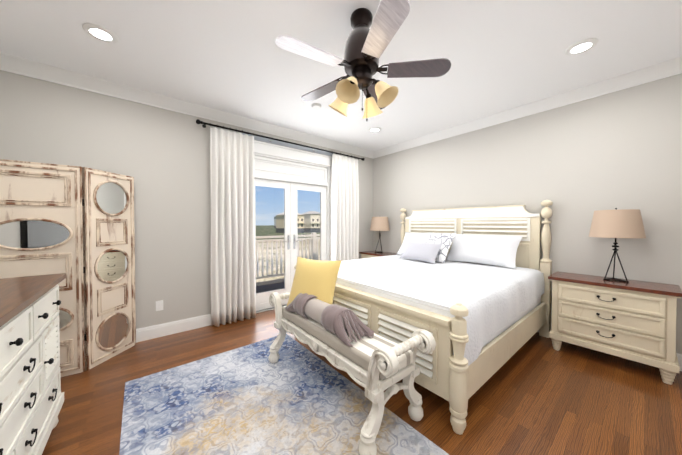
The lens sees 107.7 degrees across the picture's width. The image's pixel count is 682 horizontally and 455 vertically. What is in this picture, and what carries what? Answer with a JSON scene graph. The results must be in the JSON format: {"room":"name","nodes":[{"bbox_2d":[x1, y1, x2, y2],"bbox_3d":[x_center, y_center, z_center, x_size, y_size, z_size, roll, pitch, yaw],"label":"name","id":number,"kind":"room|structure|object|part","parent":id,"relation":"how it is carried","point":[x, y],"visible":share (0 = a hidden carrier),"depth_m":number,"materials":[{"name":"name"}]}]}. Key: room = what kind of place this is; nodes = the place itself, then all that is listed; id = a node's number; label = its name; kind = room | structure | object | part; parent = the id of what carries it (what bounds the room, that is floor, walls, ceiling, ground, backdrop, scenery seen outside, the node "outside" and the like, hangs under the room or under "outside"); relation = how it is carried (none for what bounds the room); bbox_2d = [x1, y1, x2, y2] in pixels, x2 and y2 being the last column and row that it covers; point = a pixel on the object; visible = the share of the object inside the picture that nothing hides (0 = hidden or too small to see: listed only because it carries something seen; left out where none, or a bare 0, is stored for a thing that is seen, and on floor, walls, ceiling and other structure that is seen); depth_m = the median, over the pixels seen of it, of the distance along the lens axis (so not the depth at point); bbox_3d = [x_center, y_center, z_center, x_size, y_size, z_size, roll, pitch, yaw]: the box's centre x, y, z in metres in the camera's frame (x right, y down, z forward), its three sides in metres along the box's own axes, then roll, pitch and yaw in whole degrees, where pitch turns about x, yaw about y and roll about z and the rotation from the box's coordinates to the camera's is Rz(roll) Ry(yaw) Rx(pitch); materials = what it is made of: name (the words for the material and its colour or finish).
{"room":"bedroom","nodes":[
{"label":"bedroom","id":0,"kind":"room"},
{"bbox_2d":[0,70,372,328],"bbox_3d":[-1.254,-0.125,3.694,5.175,2.760,0.200,-1,1,-39],"label":"wall","id":1,"kind":"structure","parent":0,"point":[161,156],"depth_m":2.82,"materials":[{"name":"grey paint"}]},
{"bbox_2d":[156,300,162,310],"bbox_3d":[-2.102,0.906,2.884,0.072,0.114,0.008,-1,1,-39],"label":"wall outlet plate","id":2,"kind":"object","parent":1,"relation":"attached to","point":[159,305],"visible":1,"depth_m":2.88,"materials":[{"name":"white plastic"}]},
{"bbox_2d":[136,314,210,342],"bbox_3d":[-2.203,1.197,2.801,2.090,0.145,0.016,-1,1,-39],"label":"baseboard","id":3,"kind":"structure","parent":1,"relation":"attached to","point":[159,330],"depth_m":2.96,"materials":[{"name":"white"}]},
{"bbox_2d":[0,52,375,158],"bbox_3d":[-1.161,-1.445,3.560,4.775,0.115,0.092,-1,1,-39],"label":"crown molding","id":4,"kind":"structure","parent":1,"relation":"attached to","point":[61,76],"depth_m":2.77,"materials":[{"name":"white wood"}]},
{"bbox_2d":[196,119,364,160],"bbox_3d":[-0.677,-1.297,3.929,2.836,0.060,0.133,-1,1,-39],"label":"curtain rod","id":5,"kind":"object","parent":1,"relation":"attached to","point":[198,121],"visible":0.9,"depth_m":3.56,"materials":[{"name":"black metal"}]},
{"bbox_2d":[210,123,255,326],"bbox_3d":[-1.416,-0.029,3.296,0.565,2.557,0.120,-1,1,-39],"label":"curtain","id":6,"kind":"object","parent":5,"relation":"hanging from","point":[233,289],"visible":0.88,"depth_m":3.27,"materials":[{"name":"white fabric"}]},
{"bbox_2d":[331,153,358,260],"bbox_3d":[0.092,-0.048,4.524,0.625,2.557,0.119,-1,1,-39],"label":"curtain","id":7,"kind":"object","parent":5,"relation":"hanging from","point":[344,210],"visible":0.62,"depth_m":4.48,"materials":[{"name":"white fabric"}]},
{"bbox_2d":[242,133,331,313],"bbox_3d":[-0.802,-0.035,4.015,1.654,2.570,0.194,-1,1,-39],"label":"french door","id":8,"kind":"structure","parent":1,"relation":"in","point":[290,171],"depth_m":3.99,"materials":[{"name":"white wood"}]},
{"bbox_2d":[0,0,681,150],"bbox_3d":[0.287,-1.526,1.780,5.175,0.100,5.080,-1,1,-39],"label":"ceiling","id":9,"kind":"structure","parent":0,"point":[230,56],"depth_m":2.08,"materials":[{"name":"white paint"}]},
{"bbox_2d":[82,23,118,42],"bbox_3d":[-1.825,-1.470,1.892,0.199,0.014,0.199,0,1,6],"label":"recessed light","id":10,"kind":"object","parent":9,"relation":"in","point":[101,32],"depth_m":1.88,"materials":[{"name":"white"}]},
{"bbox_2d":[312,103,320,109],"bbox_3d":[-0.299,-1.479,3.044,0.120,0.032,0.120,-1,1,-39],"label":"smoke detector","id":11,"kind":"object","parent":9,"relation":"attached to","point":[316,106],"visible":1,"depth_m":3.01,"materials":[{"name":"white plastic"}]},
{"bbox_2d":[275,0,450,120],"bbox_3d":[0.107,-1.109,1.746,1.142,0.731,1.148,-1,1,-39],"label":"ceiling fan","id":12,"kind":"object","parent":9,"relation":"hanging from","point":[365,46],"visible":1,"depth_m":1.65,"materials":[{"name":"brown wood"}]},
{"bbox_2d":[368,127,380,131],"bbox_3d":[0.520,-1.500,3.827,0.199,0.014,0.199,0,1,6],"label":"recessed light","id":13,"kind":"object","parent":9,"relation":"in","point":[375,129],"depth_m":3.81,"materials":[{"name":"white plastic"}]},
{"bbox_2d":[565,38,597,55],"bbox_3d":[1.965,-1.473,2.038,0.199,0.014,0.199,0,1,6],"label":"recessed light","id":14,"kind":"object","parent":9,"relation":"in","point":[582,45],"depth_m":2.02,"materials":[{"name":"white plastic"}]},
{"bbox_2d":[42,310,681,454],"bbox_3d":[0.300,1.334,1.808,5.175,0.100,5.040,-1,1,-39],"label":"floor","id":15,"kind":"structure","parent":0,"point":[535,394],"depth_m":1.83,"materials":[{"name":"brown wood"}]},
{"bbox_2d":[0,273,65,454],"bbox_3d":[-1.554,0.810,0.835,0.640,0.978,1.715,-1,1,-39],"label":"dresser","id":16,"kind":"object","parent":15,"relation":"on","point":[31,399],"visible":1,"depth_m":1.19,"materials":[{"name":"paint"}]},
{"bbox_2d":[0,159,135,376],"bbox_3d":[-2.474,0.371,2.259,0.926,1.812,0.381,-1,1,-39],"label":"folding screen","id":17,"kind":"object","parent":15,"relation":"on","point":[75,224],"visible":0.88,"depth_m":2.17,"materials":[{"name":"paint"}]},
{"bbox_2d":[119,334,448,454],"bbox_3d":[-0.445,1.284,1.559,1.445,0.008,2.435,-1,1,-39],"label":"rug","id":18,"kind":"object","parent":15,"relation":"on","point":[297,398],"visible":1,"depth_m":1.73,"materials":[{"name":"blue fabric"}]},
{"bbox_2d":[269,257,435,454],"bbox_3d":[-0.064,0.791,2.013,0.558,0.979,1.557,-1,1,-39],"label":"bench","id":19,"kind":"object","parent":15,"relation":"on","point":[345,339],"visible":1,"depth_m":1.72,"materials":[{"name":"paint"}]},
{"bbox_2d":[287,257,341,305],"bbox_3d":[-0.263,0.541,2.318,0.345,0.489,0.550,-1,1,-39],"label":"pillow","id":20,"kind":"object","parent":19,"relation":"on","point":[314,281],"depth_m":2.24,"materials":[{"name":"yellow fabric"}]},
{"bbox_2d":[285,293,373,346],"bbox_3d":[-0.132,0.685,2.067,0.274,0.190,0.952,-1,1,-39],"label":"throw","id":21,"kind":"object","parent":19,"relation":"on","point":[317,311],"depth_m":1.86,"materials":[{"name":"grey fabric"}]},
{"bbox_3d":[-0.064,0.825,2.014,0.302,0.087,1.322,-1,1,-39],"label":"seat","id":22,"kind":"part","parent":19,"relation":"part of","materials":[{"name":"white wood"}]},
{"bbox_2d":[359,217,396,258],"bbox_3d":[0.728,0.507,4.699,0.425,1.466,0.660,-1,1,-39],"label":"nightstand","id":23,"kind":"object","parent":15,"relation":"on","point":[379,223],"visible":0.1,"depth_m":4.59,"materials":[{"name":"beige paint"}]},
{"bbox_2d":[370,217,389,252],"bbox_3d":[0.737,0.123,4.726,0.370,0.700,0.370,-1,1,-39],"label":"lamp","id":24,"kind":"object","parent":23,"relation":"on","point":[377,223],"depth_m":4.59,"materials":[{"name":"beige fabric"}]},
{"bbox_2d":[294,200,552,434],"bbox_3d":[0.926,0.471,3.014,2.237,1.590,2.132,-1,1,-39],"label":"bed","id":25,"kind":"object","parent":15,"relation":"on","point":[469,289],"visible":0.75,"depth_m":2.31,"materials":[{"name":"white fabric"}]},
{"bbox_2d":[425,232,456,262],"bbox_3d":[1.318,0.264,3.460,0.319,0.381,0.491,-1,1,-39],"label":"pillow","id":26,"kind":"object","parent":25,"relation":"on","point":[443,242],"depth_m":3.35,"materials":[{"name":"white fabric"}]},
{"bbox_2d":[548,208,681,384],"bbox_3d":[2.586,0.542,2.407,0.440,1.466,0.830,-1,1,-39],"label":"nightstand","id":27,"kind":"object","parent":15,"relation":"on","point":[629,319],"visible":1,"depth_m":2.25,"materials":[{"name":"beige paint"}]},
{"bbox_2d":[589,208,645,282],"bbox_3d":[2.638,0.159,2.392,0.370,0.700,0.370,-1,1,-39],"label":"lamp","id":28,"kind":"object","parent":27,"relation":"on","point":[623,223],"depth_m":2.31,"materials":[{"name":"beige fabric"}]},
{"bbox_2d":[373,73,681,353],"bbox_3d":[2.279,-0.119,3.295,0.200,2.760,4.880,-1,1,-39],"label":"wall","id":29,"kind":"structure","parent":0,"point":[577,164],"depth_m":2.74,"materials":[{"name":"grey paint"}]},
{"bbox_2d":[372,56,681,157],"bbox_3d":[2.103,-1.441,3.260,0.092,0.115,4.440,-1,1,-39],"label":"crown molding","id":30,"kind":"structure","parent":29,"relation":"attached to","point":[672,67],"depth_m":2.83,"materials":[{"name":"white wood"}]},
{"bbox_2d":[537,323,681,370],"bbox_3d":[2.123,1.188,3.336,0.016,0.145,4.650,-1,1,-39],"label":"baseboard","id":31,"kind":"structure","parent":29,"relation":"attached to","point":[679,356],"depth_m":2.22,"materials":[{"name":"white"}]},
{"label":"outside","id":32,"kind":"structure","parent":0,"visible":0},
{"bbox_2d":[256,278,284,292],"bbox_3d":[-1.300,1.331,4.981,10.000,0.130,1.880,-1,1,-39],"label":"deck","id":33,"kind":"object","parent":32,"point":[271,285],"depth_m":5.40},
{"bbox_2d":[256,232,319,278],"bbox_3d":[-1.850,0.701,5.607,10.050,1.110,0.100,-1,1,-39],"label":"railing","id":34,"kind":"object","parent":33,"relation":"on","point":[311,254],"depth_m":5.88,"materials":[{"name":"white wood"}]},
{"bbox_2d":[256,225,319,239],"bbox_3d":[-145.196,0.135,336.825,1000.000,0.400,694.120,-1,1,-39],"label":"ground","id":35,"kind":"structure","parent":32,"point":[263,232],"depth_m":144.19,"materials":[{"name":"green plant"}]},
{"bbox_2d":[256,239,319,281],"bbox_3d":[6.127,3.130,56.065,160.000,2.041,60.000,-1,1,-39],"label":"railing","id":36,"kind":"object","parent":35,"relation":"on","point":[269,261],"depth_m":29.84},
{"bbox_2d":[276,212,303,232],"bbox_3d":[-28.493,-2.948,139.176,11.381,11.840,15.625,-1,1,-39],"label":"house","id":37,"kind":"structure","parent":35,"relation":"on","point":[300,221],"depth_m":136.58,"materials":[{"name":"beige"}]},
{"bbox_2d":[302,211,319,232],"bbox_3d":[-16.452,-3.378,146.017,10.591,12.490,12.307,-1,1,-39],"label":"house","id":38,"kind":"structure","parent":35,"relation":"on","point":[307,215],"depth_m":141.72,"materials":[{"name":"beige concrete"}]}
]}

